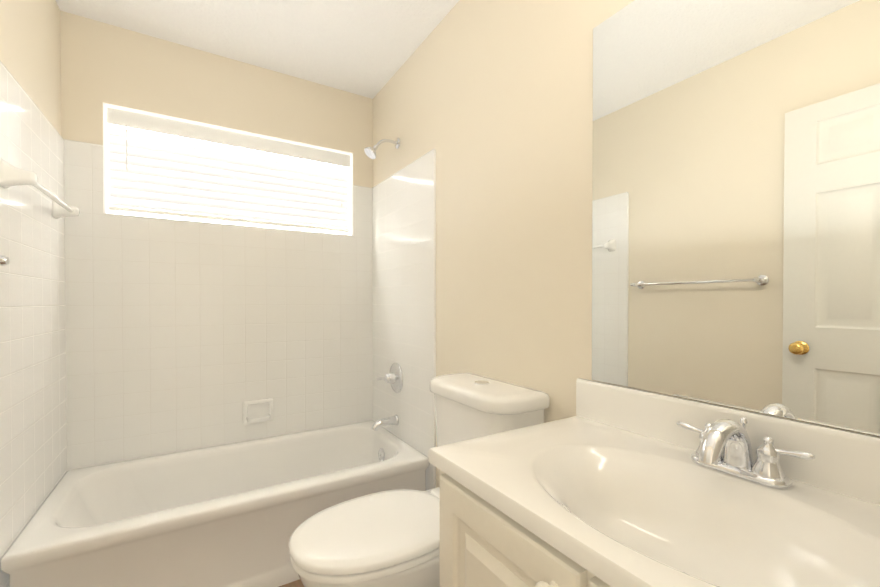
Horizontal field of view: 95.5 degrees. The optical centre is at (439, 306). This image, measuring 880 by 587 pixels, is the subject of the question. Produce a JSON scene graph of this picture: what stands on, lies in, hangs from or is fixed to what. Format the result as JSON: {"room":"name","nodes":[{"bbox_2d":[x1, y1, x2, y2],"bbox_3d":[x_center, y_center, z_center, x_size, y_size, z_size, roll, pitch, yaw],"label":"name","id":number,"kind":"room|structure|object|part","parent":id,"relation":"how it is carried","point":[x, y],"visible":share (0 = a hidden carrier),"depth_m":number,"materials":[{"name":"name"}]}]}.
{"room":"bathroom","nodes":[
{"label":"bathroom","id":0,"kind":"room"},
{"bbox_2d":[0,0,60,135],"bbox_3d":[-1.125,-0.098,0.731,0.120,2.485,2.768,0,1,-32],"label":"wall","id":1,"kind":"structure","parent":0,"point":[30,52],"depth_m":1.54,"materials":[{"name":"beige paint"}]},
{"bbox_2d":[0,255,9,265],"bbox_3d":[-1.044,-0.121,0.792,0.082,0.054,0.728,0,1,-32],"label":"towel rail","id":2,"kind":"object","parent":1,"relation":"attached to","point":[4,261],"visible":1,"depth_m":1.08,"materials":[{"name":"silver metal"}]},
{"bbox_2d":[0,61,63,140],"bbox_3d":[-1.513,0.186,1.484,0.018,1.901,0.824,0,1,-32],"label":"trim","id":3,"kind":"structure","parent":1,"relation":"attached to","point":[29,98],"depth_m":1.44,"materials":[{"name":"ceramic"}]},
{"bbox_2d":[0,63,66,586],"bbox_3d":[-1.516,0.191,1.494,0.010,1.892,0.825,0,1,-32],"label":"wall tile","id":4,"kind":"structure","parent":1,"relation":"attached to","point":[33,442],"depth_m":1.44,"materials":[{"name":"white tile"}]},
{"bbox_2d":[0,158,79,218],"bbox_3d":[-1.461,-0.412,1.486,0.080,0.082,0.603,0,1,-32],"label":"towel bar","id":5,"kind":"object","parent":4,"relation":"attached to","point":[10,175],"visible":1,"depth_m":1.26,"materials":[{"name":"white ceramic"}]},
{"bbox_2d":[60,10,372,187],"bbox_3d":[-1.120,-0.114,2.289,1.520,2.485,0.120,0,1,-32],"label":"wall","id":6,"kind":"structure","parent":0,"point":[101,63],"depth_m":2.10,"materials":[{"name":"beige paint"}]},
{"bbox_2d":[64,139,371,188],"bbox_3d":[-1.087,-0.763,2.229,1.500,0.018,0.017,0,1,-32],"label":"trim","id":7,"kind":"structure","parent":6,"relation":"attached to","point":[78,142],"depth_m":1.88,"materials":[{"name":"ceramic"}]},
{"bbox_2d":[64,141,372,470],"bbox_3d":[-1.086,0.183,2.236,1.500,1.892,0.010,0,1,-32],"label":"wall tile","id":8,"kind":"structure","parent":6,"relation":"attached to","point":[182,336],"depth_m":2.12,"materials":[{"name":"white tile"}]},
{"bbox_2d":[243,398,272,424],"bbox_3d":[-1.017,0.594,2.244,0.158,0.130,0.056,0,1,-32],"label":"ceramic soap dish","id":9,"kind":"object","parent":8,"relation":"attached to","point":[257,410],"visible":1,"depth_m":2.26,"materials":[{"name":"white ceramic"}]},
{"bbox_2d":[103,103,352,235],"bbox_3d":[-1.113,-0.710,2.281,1.230,0.524,0.133,0,1,-32],"label":"window","id":10,"kind":"structure","parent":6,"relation":"in","point":[106,174],"depth_m":2.18,"materials":[{"name":"white plastic"}]},
{"bbox_3d":[-1.132,-0.706,2.312,1.214,0.516,0.044,0,1,-32],"label":"vinyl window frame","id":11,"kind":"part","parent":10,"relation":"part of","materials":[{"name":"white plastic"}]},
{"bbox_2d":[106,107,350,232],"bbox_3d":[-1.097,-0.718,2.255,1.210,0.489,0.077,0,1,-32],"label":"window blind","id":12,"kind":"object","parent":10,"relation":"attached to","point":[155,174],"visible":0.96,"depth_m":2.19,"materials":[{"name":"white paint"}]},
{"bbox_3d":[-1.146,-0.706,2.335,1.212,0.514,0.007,0,1,-32],"label":"daylight window glass","id":13,"kind":"part","parent":10,"relation":"part of","materials":[{"name":"glass"}]},
{"bbox_2d":[104,213,352,236],"bbox_3d":[-1.112,-0.444,2.282,1.230,0.008,0.129,0,1,-32],"label":"window sill","id":14,"kind":"structure","parent":6,"relation":"attached to","point":[222,224],"depth_m":2.16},
{"bbox_2d":[56,0,458,98],"bbox_3d":[-0.191,-1.391,0.763,1.760,0.100,3.668,0,1,-32],"label":"ceiling","id":15,"kind":"structure","parent":0,"point":[366,48],"depth_m":1.95,"materials":[{"name":"white paint"}]},
{"bbox_2d":[279,579,303,586],"bbox_3d":[-0.191,1.194,0.791,1.760,0.100,3.668,0,1,-32],"label":"floor","id":16,"kind":"structure","parent":0,"point":[297,583],"depth_m":1.63,"materials":[{"name":"brown wood"}]},
{"bbox_2d":[0,420,428,586],"bbox_3d":[-0.884,0.942,1.916,1.497,0.380,0.758,0,1,-32],"label":"bathtub","id":17,"kind":"object","parent":16,"relation":"on","point":[236,514],"visible":0.83,"depth_m":1.64,"materials":[{"name":"ceramic"}]},
{"bbox_2d":[289,372,549,586],"bbox_3d":[-0.087,0.708,1.318,0.777,0.862,0.478,0,1,-32],"label":"toilet","id":18,"kind":"object","parent":16,"relation":"on","point":[390,538],"visible":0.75,"depth_m":1.23,"materials":[{"name":"white ceramic"}]},
{"bbox_3d":[-0.181,0.696,1.260,0.556,0.054,0.384,0,1,-32],"label":"seat lid","id":19,"kind":"part","parent":18,"relation":"part of","materials":[{"name":"plastic"}]},
{"bbox_3d":[0.151,0.534,1.463,0.202,0.395,0.445,0,1,-32],"label":"tank","id":20,"kind":"part","parent":18,"relation":"part of","materials":[{"name":"white ceramic"}]},
{"bbox_3d":[0.145,0.308,1.456,0.232,0.055,0.478,0,1,-32],"label":"tank lid","id":21,"kind":"part","parent":18,"relation":"part of","materials":[{"name":"white ceramic"}]},
{"bbox_2d":[428,378,879,586],"bbox_3d":[0.413,0.683,0.710,0.567,0.924,0.860,0,1,-32],"label":"bathroom vanity","id":22,"kind":"object","parent":16,"relation":"on","point":[609,485],"visible":1,"depth_m":0.76,"materials":[{"name":"beige paint"}]},
{"bbox_3d":[0.106,0.704,0.751,0.019,0.637,0.390,0,1,-32],"label":"door","id":23,"kind":"part","parent":22,"relation":"part of","materials":[{"name":"beige paint"}]},
{"bbox_3d":[0.163,0.433,0.605,0.034,0.033,0.033,0,1,-32],"label":"knob","id":24,"kind":"part","parent":22,"relation":"part of","materials":[{"name":"beige paint"}]},
{"bbox_3d":[0.318,0.708,0.407,0.019,0.637,0.390,0,1,-32],"label":"door","id":25,"kind":"part","parent":22,"relation":"part of","materials":[{"name":"beige paint"}]},
{"bbox_2d":[676,417,814,489],"bbox_3d":[0.558,0.277,0.779,0.164,0.114,0.235,0,1,-32],"label":"faucet","id":26,"kind":"object","parent":22,"relation":"on","point":[735,466],"depth_m":0.76,"materials":[{"name":"silver metal"}]},
{"bbox_2d":[373,0,879,487],"bbox_3d":[0.272,-0.107,1.590,0.120,2.485,2.768,0,1,-32],"label":"wall","id":27,"kind":"structure","parent":0,"point":[490,102],"depth_m":1.49,"materials":[{"name":"beige paint"}]},
{"bbox_2d":[364,138,399,158],"bbox_3d":[-0.328,-0.894,2.250,0.201,0.145,0.078,0,1,-32],"label":"shower head","id":28,"kind":"object","parent":27,"relation":"attached to","point":[370,152],"visible":1,"depth_m":2.23},
{"bbox_2d":[372,151,432,490],"bbox_3d":[-0.237,0.182,2.297,0.010,1.892,0.796,0,1,-32],"label":"wall tile","id":29,"kind":"structure","parent":27,"relation":"attached to","point":[402,268],"depth_m":2.21,"materials":[{"name":"white tile"}]},
{"bbox_2d":[371,415,398,430],"bbox_3d":[-0.317,0.663,2.273,0.155,0.070,0.060,0,1,-32],"label":"tub spout","id":30,"kind":"object","parent":29,"relation":"attached to","point":[383,422],"visible":1,"depth_m":2.26,"materials":[{"name":"silver metal"}]},
{"bbox_2d":[376,363,402,392],"bbox_3d":[-0.293,0.413,2.301,0.082,0.172,0.199,0,1,-32],"label":"tub valve","id":31,"kind":"object","parent":29,"relation":"attached to","point":[394,377],"visible":1,"depth_m":2.27,"materials":[{"name":"silver metal"}]},
{"bbox_2d":[372,149,435,488],"bbox_3d":[-0.229,0.178,2.290,0.018,1.901,0.795,0,1,-32],"label":"trim","id":32,"kind":"structure","parent":27,"relation":"attached to","point":[434,295],"depth_m":1.95,"materials":[{"name":"ceramic"}]},
{"bbox_2d":[592,0,879,435],"bbox_3d":[0.663,-0.294,0.828,0.005,1.029,0.816,0,1,-32],"label":"mirror","id":33,"kind":"object","parent":27,"relation":"attached to","point":[736,210],"visible":1,"depth_m":0.85,"materials":[{"name":"silver mirror"}]}
]}

